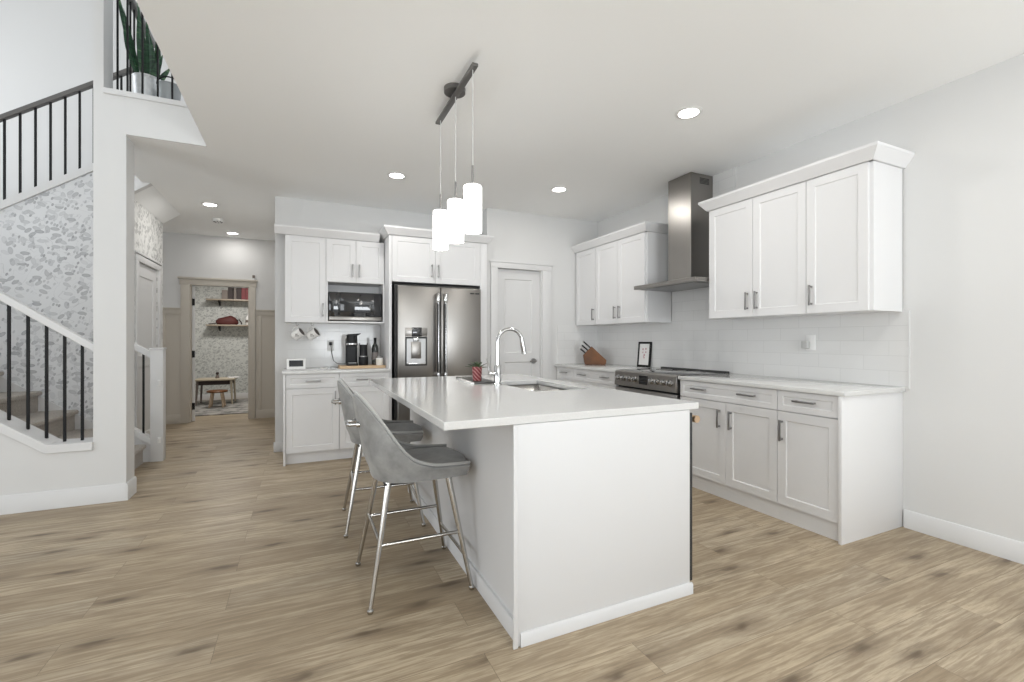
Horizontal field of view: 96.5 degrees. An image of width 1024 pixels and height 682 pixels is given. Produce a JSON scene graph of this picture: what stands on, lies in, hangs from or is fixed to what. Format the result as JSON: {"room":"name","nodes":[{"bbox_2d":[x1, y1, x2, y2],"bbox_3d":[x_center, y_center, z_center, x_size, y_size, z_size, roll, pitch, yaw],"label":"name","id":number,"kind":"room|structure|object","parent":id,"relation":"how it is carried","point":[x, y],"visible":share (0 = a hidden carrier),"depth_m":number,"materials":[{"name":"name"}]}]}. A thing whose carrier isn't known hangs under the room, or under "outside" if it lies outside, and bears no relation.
{"room":"kitchen","nodes":[
{"label":"kitchen","id":0,"kind":"room"},
{"bbox_2d":[0,172,92,422],"bbox_3d":[-4.907,-0.280,3.996,2.440,2.999,0.070,0,0,-25],"label":"wall","id":1,"kind":"structure","parent":0,"point":[46,238],"depth_m":4.25,"materials":[{"name":"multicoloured paper"}]},
{"bbox_2d":[0,163,92,210],"bbox_3d":[-4.793,-1.054,4.049,2.690,1.942,0.120,0,0,-25],"label":"trim","id":2,"kind":"structure","parent":1,"relation":"attached to","point":[85,170],"depth_m":4.21,"materials":[{"name":"white paint"}]},
{"bbox_2d":[0,66,139,199],"bbox_3d":[-4.757,-1.636,4.066,2.570,2.390,0.050,0,0,-25],"label":"stair railing","id":3,"kind":"object","parent":2,"relation":"on","point":[65,94],"visible":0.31,"depth_m":4.26,"materials":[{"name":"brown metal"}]},
{"bbox_2d":[0,0,133,495],"bbox_3d":[-4.976,-1.580,2.654,4.390,5.600,0.190,0,0,-25],"label":"wall","id":4,"kind":"structure","parent":0,"point":[23,469],"depth_m":3.44,"materials":[{"name":"white paint"}]},
{"bbox_2d":[0,410,92,453],"bbox_3d":[-5.016,-0.625,2.629,4.095,2.886,0.222,0,0,-25],"label":"trim","id":5,"kind":"structure","parent":4,"relation":"attached to","point":[15,428],"depth_m":3.30,"materials":[{"name":"white paint"}]},
{"bbox_2d":[0,290,92,441],"bbox_3d":[-4.154,-0.392,3.028,2.195,2.296,0.060,0,0,-25],"label":"stair railing","id":6,"kind":"object","parent":5,"relation":"on","point":[7,299],"visible":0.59,"depth_m":3.36,"materials":[{"name":"black metal"}]},
{"bbox_2d":[0,476,136,514],"bbox_3d":[-4.966,1.155,2.651,4.404,0.130,0.204,0,0,-25],"label":"baseboard","id":7,"kind":"structure","parent":4,"relation":"attached to","point":[45,500],"depth_m":3.33,"materials":[{"name":"white paint"}]},
{"bbox_2d":[103,87,187,107],"bbox_3d":[-2.804,-1.870,3.648,0.653,0.040,0.225,0,0,-25],"label":"trim","id":8,"kind":"structure","parent":4,"relation":"attached to","point":[110,91],"depth_m":3.51,"materials":[{"name":"white paint"}]},
{"bbox_2d":[116,0,172,98],"bbox_3d":[-3.027,-2.395,4.112,0.650,1.090,1.195,0,0,-25],"label":"loft railing","id":9,"kind":"object","parent":8,"relation":"on","point":[130,4],"visible":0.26,"depth_m":3.63,"materials":[{"name":"black metal"}]},
{"bbox_2d":[119,0,169,96],"bbox_3d":[-3.047,-2.360,3.792,0.357,1.020,0.208,0,0,-25],"label":"snake plant","id":10,"kind":"object","parent":8,"relation":"on","point":[150,56],"visible":0.67,"depth_m":3.77,"materials":[{"name":"green plant"}]},
{"bbox_2d":[156,76,180,100],"bbox_3d":[-2.805,-2.001,3.750,0.163,0.302,0.163,0,0,20],"label":"planter","id":11,"kind":"object","parent":8,"relation":"on","point":[164,86],"visible":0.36,"depth_m":3.69,"materials":[{"name":"grey ceramic"}]},
{"bbox_2d":[0,0,184,200],"bbox_3d":[-4.502,-1.580,5.577,4.700,5.600,0.100,0,0,-25],"label":"wall","id":12,"kind":"structure","parent":0,"point":[46,46],"depth_m":5.17,"materials":[{"name":"white paint"}]},
{"bbox_2d":[134,199,162,426],"bbox_3d":[-4.053,-0.172,5.035,0.060,2.783,1.240,0,0,-25],"label":"wall","id":13,"kind":"structure","parent":0,"point":[148,230],"depth_m":5.09,"materials":[{"name":"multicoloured paper"}]},
{"bbox_2d":[139,263,155,434],"bbox_3d":[-4.061,0.200,5.064,0.034,2.030,0.730,0,0,-25],"label":"door","id":14,"kind":"structure","parent":13,"relation":"in","point":[147,276],"depth_m":5.09,"materials":[{"name":"white paint"}]},
{"bbox_2d":[134,250,162,428],"bbox_3d":[-4.028,0.152,5.085,0.028,2.135,0.950,0,0,-25],"label":"door frame","id":15,"kind":"structure","parent":13,"relation":"attached to","point":[139,256],"depth_m":4.72,"materials":[{"name":"white paint"}]},
{"bbox_2d":[134,175,179,222],"bbox_3d":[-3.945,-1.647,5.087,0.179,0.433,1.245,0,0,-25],"label":"staircase","id":16,"kind":"structure","parent":13,"relation":"attached to","point":[146,195],"depth_m":4.94,"materials":[{"name":"white paint"}]},
{"bbox_2d":[163,232,274,309],"bbox_3d":[-5.126,-0.172,6.654,3.470,2.785,0.120,0,0,-25],"label":"wall","id":17,"kind":"structure","parent":0,"point":[184,255],"depth_m":6.90,"materials":[{"name":"white paint"}]},
{"bbox_2d":[192,286,194,420],"bbox_3d":[-5.005,0.202,7.125,0.040,2.020,0.750,0,0,-40],"label":"door","id":18,"kind":"structure","parent":17,"relation":"in","point":[193,287],"depth_m":6.85,"materials":[{"name":"white paint"}]},
{"bbox_2d":[178,276,257,422],"bbox_3d":[-4.440,0.146,6.946,1.024,2.148,0.165,0,0,-25],"label":"door frame","id":19,"kind":"structure","parent":17,"relation":"attached to","point":[186,283],"depth_m":6.76,"materials":[{"name":"beige paint"}]},
{"bbox_2d":[163,307,274,423],"bbox_3d":[-5.150,0.375,6.552,3.342,1.690,0.045,0,0,-25],"label":"wainscot","id":20,"kind":"structure","parent":17,"relation":"attached to","point":[265,319],"depth_m":7.11,"materials":[{"name":"beige paint"}]},
{"bbox_2d":[195,286,247,394],"bbox_3d":[-5.993,-0.080,9.404,3.600,2.600,0.100,0,0,-25],"label":"wall","id":21,"kind":"structure","parent":0,"point":[225,351],"depth_m":9.35,"materials":[{"name":"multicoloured paper"}]},
{"bbox_2d":[197,393,247,400],"bbox_3d":[-5.969,1.160,9.350,3.600,0.120,0.018,0,0,-25],"label":"baseboard","id":22,"kind":"structure","parent":21,"relation":"attached to","point":[227,395],"depth_m":9.38,"materials":[{"name":"white paint"}]},
{"bbox_2d":[206,298,247,305],"bbox_3d":[-5.510,-0.760,9.431,1.320,0.130,0.254,0,0,-25],"label":"wall shelf","id":23,"kind":"object","parent":21,"relation":"attached to","point":[207,299],"visible":0.52,"depth_m":9.21,"materials":[{"name":"brown wood"}]},
{"bbox_2d":[222,290,227,298],"bbox_3d":[-5.807,-0.915,9.262,0.100,0.180,0.154,0,0,-25],"label":"book","id":24,"kind":"object","parent":23,"relation":"on","point":[224,292],"visible":0.82,"depth_m":9.19,"materials":[{"name":"brown paper"}]},
{"bbox_2d":[228,287,233,298],"bbox_3d":[-5.718,-0.951,9.303,0.085,0.250,0.154,0,0,-25],"label":"book","id":25,"kind":"object","parent":23,"relation":"on","point":[230,289],"visible":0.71,"depth_m":9.24,"materials":[{"name":"black paper"}]},
{"bbox_2d":[234,288,236,298],"bbox_3d":[-5.646,-0.938,9.336,0.045,0.225,0.154,0,0,-25],"label":"book","id":26,"kind":"object","parent":23,"relation":"on","point":[235,289],"visible":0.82,"depth_m":9.27,"materials":[{"name":"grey paper"}]},
{"bbox_2d":[237,288,240,298],"bbox_3d":[-5.584,-0.948,9.365,0.080,0.245,0.154,0,0,-25],"label":"book","id":27,"kind":"object","parent":23,"relation":"on","point":[238,289],"visible":0.57,"depth_m":9.30,"materials":[{"name":"black paper"}]},
{"bbox_2d":[241,288,244,299],"bbox_3d":[-5.514,-0.943,9.397,0.065,0.235,0.154,0,0,-25],"label":"book","id":28,"kind":"object","parent":23,"relation":"on","point":[242,289],"visible":0.75,"depth_m":9.33,"materials":[{"name":"red paper"}]},
{"bbox_2d":[245,288,247,299],"bbox_3d":[-5.448,-0.956,9.428,0.070,0.260,0.154,0,0,-25],"label":"book","id":29,"kind":"object","parent":23,"relation":"on","point":[246,289],"visible":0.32,"depth_m":9.35,"materials":[{"name":"red paper"}]},
{"bbox_2d":[206,324,247,330],"bbox_3d":[-5.510,-0.245,9.431,1.320,0.130,0.254,0,0,-25],"label":"wall shelf","id":30,"kind":"object","parent":21,"relation":"attached to","point":[218,325],"visible":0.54,"depth_m":9.21,"materials":[{"name":"brown wood"}]},
{"bbox_2d":[209,316,241,324],"bbox_3d":[-5.805,-0.403,9.281,0.584,0.185,0.218,0,0,-25],"label":"bag","id":31,"kind":"object","parent":30,"relation":"on","point":[229,320],"visible":1,"depth_m":9.22,"materials":[{"name":"red fabric"}]},
{"bbox_2d":[275,196,432,441],"bbox_3d":[-2.086,-0.172,6.598,2.256,2.785,2.530,0,0,-25],"label":"wall","id":32,"kind":"structure","parent":0,"point":[288,211],"depth_m":5.09,"materials":[{"name":"white paint"}]},
{"bbox_2d":[274,441,282,451],"bbox_3d":[-2.535,1.165,4.990,0.120,0.110,0.014,0,0,-25],"label":"baseboard","id":33,"kind":"structure","parent":32,"relation":"attached to","point":[278,446],"depth_m":4.98,"materials":[{"name":"white paint"}]},
{"bbox_2d":[285,235,325,323],"bbox_3d":[-2.227,-0.637,4.934,0.392,0.905,0.371,0,0,-25],"label":"upper cabinet","id":34,"kind":"object","parent":32,"relation":"attached to","point":[305,256],"visible":1,"depth_m":4.80,"materials":[{"name":"white paint"}]},
{"bbox_2d":[288,323,379,366],"bbox_3d":[-2.017,0.052,5.232,0.983,0.505,0.008,0,0,-25],"label":"backsplash","id":35,"kind":"structure","parent":32,"relation":"attached to","point":[315,352],"depth_m":5.20,"materials":[{"name":"tile"}]},
{"bbox_2d":[327,340,333,350],"bbox_3d":[-2.065,0.065,5.201,0.072,0.120,0.008,0,0,-25],"label":"outlet","id":36,"kind":"object","parent":35,"relation":"attached to","point":[329,347],"visible":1,"depth_m":5.20,"materials":[{"name":"white plastic"}]},
{"bbox_2d":[325,238,384,323],"bbox_3d":[-1.772,-0.637,5.145,0.610,0.905,0.371,0,0,-25],"label":"upper cabinet","id":37,"kind":"object","parent":32,"relation":"attached to","point":[352,266],"visible":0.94,"depth_m":5.03,"materials":[{"name":"white paint"}]},
{"bbox_2d":[328,292,381,321],"bbox_3d":[-1.779,-0.362,5.157,0.556,0.316,0.312,0,0,-25],"label":"microwave","id":38,"kind":"object","parent":37,"relation":"in","point":[342,306],"visible":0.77,"depth_m":5.01,"materials":[{"name":"grey"}]},
{"bbox_2d":[274,224,493,243],"bbox_3d":[-1.389,-1.151,5.153,2.287,0.122,0.676,0,0,-25],"label":"crown molding","id":39,"kind":"structure","parent":37,"relation":"attached to","point":[278,228],"depth_m":4.92,"materials":[{"name":"white paint"}]},
{"bbox_2d":[0,398,1023,681],"bbox_3d":[-2.621,1.280,3.471,9.350,0.120,15.500,0,0,-25],"label":"floor","id":40,"kind":"structure","parent":0,"point":[226,561],"depth_m":2.13,"materials":[{"name":"brown wood"}]},
{"bbox_2d":[0,371,145,469],"bbox_3d":[-4.362,0.390,3.626,2.100,1.660,1.057,0,0,-25],"label":"carpeted staircase","id":41,"kind":"structure","parent":40,"relation":"on","point":[18,393],"depth_m":4.09,"materials":[{"name":"beige carpet"}]},
{"bbox_2d":[134,342,166,461],"bbox_3d":[-3.656,0.614,4.589,0.282,1.213,0.142,0,0,-25],"label":"railing","id":42,"kind":"object","parent":40,"relation":"on","point":[155,450],"visible":0.84,"depth_m":4.58,"materials":[{"name":"white paint"}]},
{"bbox_2d":[195,399,247,415],"bbox_3d":[-5.401,1.214,8.300,2.350,0.012,2.100,0,0,-25],"label":"rug","id":43,"kind":"object","parent":40,"relation":"on","point":[240,406],"visible":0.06,"depth_m":8.06,"materials":[{"name":"white fabric"}]},
{"bbox_2d":[195,377,236,405],"bbox_3d":[-5.622,0.966,8.694,0.640,0.481,0.520,0,0,-25],"label":"table","id":44,"kind":"object","parent":43,"relation":"on","point":[210,380],"visible":0.84,"depth_m":8.57,"materials":[{"name":"brown wood"}]},
{"bbox_2d":[206,389,227,407],"bbox_3d":[-5.318,1.058,8.251,0.330,0.301,0.330,0,0,-25],"label":"stool","id":45,"kind":"object","parent":43,"relation":"on","point":[221,391],"visible":1,"depth_m":8.20,"materials":[{"name":"brown wood"}]},
{"bbox_2d":[283,373,338,465],"bbox_3d":[-2.113,0.778,4.813,0.508,0.884,0.688,0,0,-25],"label":"base cabinet","id":46,"kind":"object","parent":40,"relation":"on","point":[310,419],"visible":0.88,"depth_m":4.53,"materials":[{"name":"white paint"}]},
{"bbox_2d":[282,367,389,374],"bbox_3d":[-1.891,0.320,4.918,1.018,0.030,0.669,0,0,-25],"label":"countertop","id":47,"kind":"structure","parent":46,"relation":"on","point":[309,370],"depth_m":4.68,"materials":[{"name":"white stone"}]},
{"bbox_2d":[287,359,305,368],"bbox_3d":[-2.265,0.251,4.799,0.180,0.108,0.056,0,0,-25],"label":"clock display","id":48,"kind":"object","parent":47,"relation":"on","point":[291,363],"visible":0.95,"depth_m":4.78,"materials":[{"name":"white plastic"}]},
{"bbox_2d":[338,364,385,368],"bbox_3d":[-1.656,0.291,5.040,0.473,0.028,0.260,0,0,-25],"label":"serving tray","id":49,"kind":"object","parent":47,"relation":"on","point":[368,365],"visible":0.89,"depth_m":4.95,"materials":[{"name":"brown wood"}]},
{"bbox_2d":[345,333,360,365],"bbox_3d":[-1.746,0.102,5.015,0.147,0.350,0.210,0,0,-25],"label":"coffee machine","id":50,"kind":"object","parent":49,"relation":"on","point":[351,342],"visible":1,"depth_m":4.99,"materials":[{"name":"black plastic"}]},
{"bbox_2d":[359,343,367,364],"bbox_3d":[-1.635,0.154,5.033,0.104,0.245,0.103,0,0,-25],"label":"milk frother","id":51,"kind":"object","parent":49,"relation":"on","point":[363,356],"visible":0.95,"depth_m":4.99,"materials":[{"name":"black plastic"}]},
{"bbox_2d":[372,338,378,364],"bbox_3d":[-1.536,0.125,5.128,0.075,0.303,0.075,0,0,-2],"label":"wine bottle","id":52,"kind":"object","parent":49,"relation":"on","point":[375,352],"visible":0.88,"depth_m":5.10,"materials":[{"name":"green glass"}]},
{"bbox_2d":[376,356,382,364],"bbox_3d":[-1.469,0.228,5.066,0.077,0.098,0.077,0,0,-25],"label":"candle jar","id":53,"kind":"object","parent":49,"relation":"on","point":[379,359],"visible":0.98,"depth_m":5.03,"materials":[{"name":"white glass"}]},
{"bbox_2d":[339,372,388,458],"bbox_3d":[-1.655,0.778,5.024,0.498,0.884,0.688,0,0,-25],"label":"base cabinet","id":54,"kind":"object","parent":40,"relation":"on","point":[378,400],"visible":0.39,"depth_m":4.74,"materials":[{"name":"white paint"}]},
{"bbox_2d":[331,378,425,537],"bbox_3d":[-0.914,0.737,3.124,0.598,0.965,0.507,0,0,-21],"label":"counter stool","id":55,"kind":"object","parent":40,"relation":"on","point":[407,431],"visible":0.7,"depth_m":2.97,"materials":[{"name":"grey fabric"}]},
{"bbox_2d":[344,391,474,614],"bbox_3d":[-0.539,0.737,2.345,0.598,0.965,0.507,0,0,-25],"label":"counter stool","id":56,"kind":"object","parent":40,"relation":"on","point":[390,460],"visible":1,"depth_m":2.17,"materials":[{"name":"grey fabric"}]},
{"bbox_2d":[392,283,480,419],"bbox_3d":[-0.912,0.295,5.322,0.975,1.810,0.712,0,0,-25],"label":"refrigerator","id":57,"kind":"object","parent":40,"relation":"on","point":[436,330],"visible":0.61,"depth_m":5.02,"materials":[{"name":"grey metal"}]},
{"bbox_2d":[408,384,692,649],"bbox_3d":[0.015,0.779,2.942,0.974,0.882,2.070,0,0,-25],"label":"kitchen island","id":58,"kind":"object","parent":40,"relation":"on","point":[568,526],"visible":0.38,"depth_m":2.01,"materials":[{"name":"white paint"}]},
{"bbox_2d":[369,374,698,430],"bbox_3d":[-0.107,0.321,2.913,1.283,0.032,2.090,0,0,-25],"label":"island countertop","id":59,"kind":"structure","parent":58,"relation":"on","point":[449,403],"depth_m":2.31,"materials":[{"name":"white stone"}]},
{"bbox_2d":[456,377,493,384],"bbox_3d":[-0.286,0.298,3.404,0.200,0.014,0.520,0,0,-21],"label":"serving board","id":60,"kind":"object","parent":59,"relation":"on","point":[469,380],"visible":0.79,"depth_m":3.29,"materials":[{"name":"grey stone"}]},
{"bbox_2d":[466,362,486,380],"bbox_3d":[-0.258,0.224,3.301,0.166,0.137,0.146,0,0,18],"label":"potted succulent","id":61,"kind":"object","parent":60,"relation":"on","point":[476,369],"visible":1,"depth_m":3.26,"materials":[{"name":"red ceramic"}]},
{"bbox_2d":[472,367,481,380],"bbox_3d":[-0.251,0.241,3.288,0.072,0.102,0.072,0,0,-25],"label":"pot","id":62,"kind":"object","parent":61,"relation":"on","point":[476,371],"depth_m":3.26,"materials":[{"name":"ceramic"}]},
{"bbox_2d":[486,327,526,384],"bbox_3d":[-0.034,0.109,3.150,0.293,0.392,0.067,0,0,-25],"label":"faucet","id":63,"kind":"object","parent":59,"relation":"on","point":[496,373],"visible":1,"depth_m":3.10,"materials":[{"name":"silver metal"}]},
{"bbox_2d":[513,385,563,391],"bbox_3d":[0.166,0.441,3.106,0.377,0.202,0.702,0,0,-25],"label":"sink","id":64,"kind":"object","parent":59,"relation":"in","point":[536,388],"visible":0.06,"depth_m":3.44,"materials":[{"name":"silver metal"}]},
{"bbox_2d":[690,413,699,580],"bbox_3d":[0.501,0.757,2.385,0.650,0.810,0.628,0,0,-25],"label":"dishwasher","id":65,"kind":"object","parent":58,"relation":"in","point":[693,418],"visible":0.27,"depth_m":2.21,"materials":[{"name":"grey metal"}]},
{"bbox_2d":[557,367,573,382],"bbox_3d":[0.916,0.778,5.745,0.678,0.884,0.400,0,0,-25],"label":"base cabinet","id":66,"kind":"object","parent":40,"relation":"on","point":[563,374],"visible":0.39,"depth_m":5.59,"materials":[{"name":"white paint"}]},
{"bbox_2d":[573,369,618,388],"bbox_3d":[1.174,0.778,5.187,0.678,0.884,0.825,0,0,-25],"label":"base cabinet","id":67,"kind":"object","parent":40,"relation":"on","point":[580,376],"visible":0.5,"depth_m":5.04,"materials":[{"name":"white paint"}]},
{"bbox_2d":[555,363,654,372],"bbox_3d":[1.094,0.320,5.367,0.656,0.030,1.234,0,0,-25],"label":"countertop","id":68,"kind":"structure","parent":67,"relation":"on","point":[612,368],"depth_m":5.26,"materials":[{"name":"white stone"}]},
{"bbox_2d":[579,340,605,364],"bbox_3d":[1.010,0.154,5.729,0.333,0.301,0.120,0,0,10],"label":"knife block","id":69,"kind":"object","parent":68,"relation":"on","point":[591,357],"visible":1,"depth_m":5.67,"materials":[{"name":"brown wood"}]},
{"bbox_2d":[637,342,651,366],"bbox_3d":[1.508,0.163,5.207,0.042,0.285,0.210,0,0,-25],"label":"picture frame","id":70,"kind":"object","parent":68,"relation":"on","point":[644,348],"visible":1,"depth_m":5.20,"materials":[{"name":"black metal"}]},
{"bbox_2d":[639,344,649,364],"bbox_3d":[1.508,0.163,5.207,0.027,0.241,0.166,0,0,-25],"label":"print","id":71,"kind":"object","parent":70,"relation":"attached to","point":[644,349],"depth_m":5.20,"materials":[{"name":"white paper"}]},
{"bbox_2d":[615,367,728,398],"bbox_3d":[1.488,0.743,4.400,0.700,0.914,0.842,0,0,-25],"label":"range","id":72,"kind":"object","parent":40,"relation":"on","point":[663,381],"visible":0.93,"depth_m":4.24,"materials":[{"name":"grey metal"}]},
{"bbox_2d":[620,368,725,375],"bbox_3d":[1.520,0.312,4.414,0.550,0.026,0.842,0,0,-25],"label":"cooktop","id":73,"kind":"object","parent":72,"relation":"in","point":[671,371],"depth_m":4.34,"materials":[{"name":"black glass"}]},
{"bbox_2d":[680,380,778,518],"bbox_3d":[1.894,0.778,3.628,0.678,0.884,0.875,0,0,-25],"label":"base cabinet","id":74,"kind":"object","parent":40,"relation":"on","point":[735,437],"visible":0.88,"depth_m":3.40,"materials":[{"name":"white paint"}]},
{"bbox_2d":[678,373,904,396],"bbox_3d":[1.986,0.320,3.435,0.656,0.030,1.318,0,0,-25],"label":"countertop","id":75,"kind":"structure","parent":74,"relation":"on","point":[844,389],"depth_m":3.14,"materials":[{"name":"white stone"}]},
{"bbox_2d":[778,390,902,544],"bbox_3d":[2.165,0.778,3.041,0.678,0.884,0.417,0,0,-25],"label":"base cabinet","id":76,"kind":"object","parent":40,"relation":"on","point":[840,459],"visible":0.81,"depth_m":2.87,"materials":[{"name":"white paint"}]},
{"bbox_2d":[479,208,597,379],"bbox_3d":[0.303,-0.172,6.000,1.580,2.785,0.560,0,0,-25],"label":"wall","id":77,"kind":"structure","parent":0,"point":[522,237],"depth_m":5.76,"materials":[{"name":"white paint"}]},
{"bbox_2d":[380,234,486,419],"bbox_3d":[-0.924,0.046,5.383,1.125,2.348,0.648,0,0,-25],"label":"upper cabinet","id":78,"kind":"object","parent":77,"relation":"attached to","point":[407,260],"visible":0.8,"depth_m":5.10,"materials":[{"name":"white paint"}]},
{"bbox_2d":[498,269,538,376],"bbox_3d":[0.085,0.177,5.625,0.586,2.075,0.098,0,0,-25],"label":"door","id":79,"kind":"structure","parent":77,"relation":"in","point":[518,290],"depth_m":5.65,"materials":[{"name":"white paint"}]},
{"bbox_2d":[489,260,552,378],"bbox_3d":[0.102,0.137,5.639,0.852,2.166,0.126,0,0,-25],"label":"door frame","id":80,"kind":"structure","parent":77,"relation":"attached to","point":[544,270],"depth_m":5.71,"materials":[{"name":"white paint"}]},
{"bbox_2d":[127,0,1023,240],"bbox_3d":[-0.938,-1.708,2.210,7.350,0.285,11.800,0,0,-25],"label":"ceiling","id":81,"kind":"structure","parent":0,"point":[313,100],"depth_m":2.80,"materials":[{"name":"white paint"}]},
{"bbox_2d":[126,97,206,146],"bbox_3d":[-2.704,-1.707,3.591,0.518,0.284,0.012,0,0,-25],"label":"fascia","id":82,"kind":"object","parent":81,"relation":"attached to","point":[146,119],"visible":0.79,"depth_m":3.57,"materials":[{"name":"white paint"}]},
{"bbox_2d":[201,202,218,206],"bbox_3d":[-3.483,-1.560,5.273,0.180,0.008,0.180,0,0,-25],"label":"recessed light","id":83,"kind":"object","parent":81,"relation":"in","point":[202,203],"visible":1,"depth_m":5.26,"materials":[{"name":"white"}]},
{"bbox_2d":[212,218,223,222],"bbox_3d":[-3.808,-1.545,5.921,0.124,0.038,0.124,0,0,-25],"label":"smoke detector","id":84,"kind":"object","parent":81,"relation":"attached to","point":[218,220],"visible":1,"depth_m":5.88,"materials":[{"name":"white plastic"}]},
{"bbox_2d":[225,232,238,234],"bbox_3d":[-4.089,-1.560,6.689,0.180,0.008,0.180,0,0,-25],"label":"recessed light","id":85,"kind":"object","parent":81,"relation":"in","point":[232,233],"visible":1,"depth_m":6.69,"materials":[{"name":"white"}]},
{"bbox_2d":[387,172,405,178],"bbox_3d":[-1.094,-1.560,4.341,0.180,0.008,0.180,0,0,-25],"label":"recessed light","id":86,"kind":"object","parent":81,"relation":"in","point":[396,175],"visible":1,"depth_m":4.33,"materials":[{"name":"white"}]},
{"bbox_2d":[433,62,481,250],"bbox_3d":[-0.357,-1.083,2.845,0.132,0.965,0.764,0,0,-25],"label":"pendant light","id":87,"kind":"object","parent":81,"relation":"hanging from","point":[460,217],"visible":1,"depth_m":2.78,"materials":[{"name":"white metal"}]},
{"bbox_2d":[453,182,457,197],"bbox_3d":[-0.349,-0.904,2.826,0.036,0.145,0.036,0,0,-25],"label":"socket","id":88,"kind":"object","parent":87,"relation":"attached to","point":[455,182],"depth_m":2.82,"materials":[{"name":"silver metal"}]},
{"bbox_2d":[470,165,475,183],"bbox_3d":[-0.219,-0.898,2.545,0.036,0.145,0.036,0,0,-25],"label":"socket","id":89,"kind":"object","parent":87,"relation":"attached to","point":[472,165],"depth_m":2.54,"materials":[{"name":"silver metal"}]},
{"bbox_2d":[550,186,567,191],"bbox_3d":[0.488,-1.560,4.741,0.180,0.008,0.180,0,0,-25],"label":"recessed light","id":90,"kind":"object","parent":81,"relation":"in","point":[558,188],"visible":1,"depth_m":4.73,"materials":[{"name":"white"}]},
{"bbox_2d":[675,106,702,118],"bbox_3d":[1.214,-1.560,3.143,0.180,0.008,0.180,0,0,-25],"label":"recessed light","id":91,"kind":"object","parent":81,"relation":"in","point":[688,112],"visible":1,"depth_m":3.13,"materials":[{"name":"white plastic"}]},
{"bbox_2d":[598,53,1023,541],"bbox_3d":[2.971,-0.172,2.308,0.170,2.785,8.700,0,0,-25],"label":"wall","id":92,"kind":"structure","parent":0,"point":[963,183],"depth_m":2.74,"materials":[{"name":"white paint"}]},
{"bbox_2d":[576,247,608,325],"bbox_3d":[1.054,-0.652,5.782,0.380,0.935,0.446,0,0,-25],"label":"upper cabinet","id":93,"kind":"object","parent":92,"relation":"attached to","point":[585,260],"visible":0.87,"depth_m":5.71,"materials":[{"name":"white paint"}]},
{"bbox_2d":[596,231,670,324],"bbox_3d":[1.334,-0.652,5.176,0.380,0.935,0.886,0,0,-25],"label":"upper cabinet","id":94,"kind":"object","parent":92,"relation":"attached to","point":[623,264],"visible":0.98,"depth_m":4.91,"materials":[{"name":"white paint"}]},
{"bbox_2d":[571,221,667,252],"bbox_3d":[1.245,-1.163,5.346,0.416,0.084,1.395,0,0,-25],"label":"crown molding","id":95,"kind":"structure","parent":94,"relation":"on","point":[645,226],"depth_m":4.99,"materials":[{"name":"white paint"}]},
{"bbox_2d":[634,172,712,291],"bbox_3d":[1.632,-1.034,4.396,0.494,1.057,0.805,0,0,-25],"label":"range hood","id":96,"kind":"object","parent":92,"relation":"attached to","point":[688,222],"visible":0.93,"depth_m":4.32,"materials":[{"name":"silver metal"}]},
{"bbox_2d":[557,167,909,389],"bbox_3d":[1.576,-0.623,4.388,0.620,1.885,3.434,0,0,-25],"label":"backsplash","id":97,"kind":"structure","parent":92,"relation":"attached to","point":[866,348],"depth_m":3.96,"materials":[{"name":"tile"}]},
{"bbox_2d":[801,335,815,349],"bbox_3d":[2.283,0.020,3.523,0.045,0.120,0.086,0,0,-25],"label":"outlet","id":98,"kind":"object","parent":97,"relation":"attached to","point":[810,343],"visible":1,"depth_m":3.52,"materials":[{"name":"white plastic"}]},
{"bbox_2d":[709,181,827,318],"bbox_3d":[2.033,-0.652,3.663,0.380,0.935,0.842,0,0,-25],"label":"upper cabinet","id":99,"kind":"object","parent":92,"relation":"attached to","point":[757,245],"visible":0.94,"depth_m":3.54,"materials":[{"name":"white paint"}]},
{"bbox_2d":[698,141,914,211],"bbox_3d":[2.109,-1.163,3.474,0.416,0.084,1.375,0,0,-25],"label":"crown molding","id":100,"kind":"structure","parent":99,"relation":"on","point":[878,151],"depth_m":3.10,"materials":[{"name":"white paint"}]},
{"bbox_2d":[806,161,901,314],"bbox_3d":[2.295,-0.652,3.095,0.380,0.935,0.408,0,0,-25],"label":"upper cabinet","id":101,"kind":"object","parent":92,"relation":"attached to","point":[854,213],"visible":1,"depth_m":2.96,"materials":[{"name":"white paint"}]},
{"bbox_2d":[904,509,1023,564],"bbox_3d":[3.592,1.163,0.742,0.015,0.115,4.935,0,0,-25],"label":"baseboard","id":102,"kind":"structure","parent":92,"relation":"attached to","point":[1003,547],"depth_m":2.70,"materials":[{"name":"white paint"}]},
{"bbox_3d":[-2.273,-0.167,4.832,0.031,0.036,0.014,0,0,-25],"label":"hook","id":103,"kind":"object","parent":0,"visible":0},
{"bbox_2d":[291,326,305,339],"bbox_3d":[-2.261,-0.071,4.836,0.137,0.146,0.101,0,0,4],"label":"mug","id":104,"kind":"object","parent":103,"relation":"hanging from","point":[298,333],"visible":1,"depth_m":4.80,"materials":[{"name":"white ceramic"}]},
{"bbox_3d":[-2.140,-0.167,4.894,0.031,0.036,0.014,0,0,-25],"label":"hook","id":105,"kind":"object","parent":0,"visible":0},
{"bbox_2d":[306,327,319,339],"bbox_3d":[-2.129,-0.071,4.898,0.137,0.146,0.101,0,0,4],"label":"mug","id":106,"kind":"object","parent":105,"relation":"hanging from","point":[313,333],"visible":1,"depth_m":4.86,"materials":[{"name":"white ceramic"}]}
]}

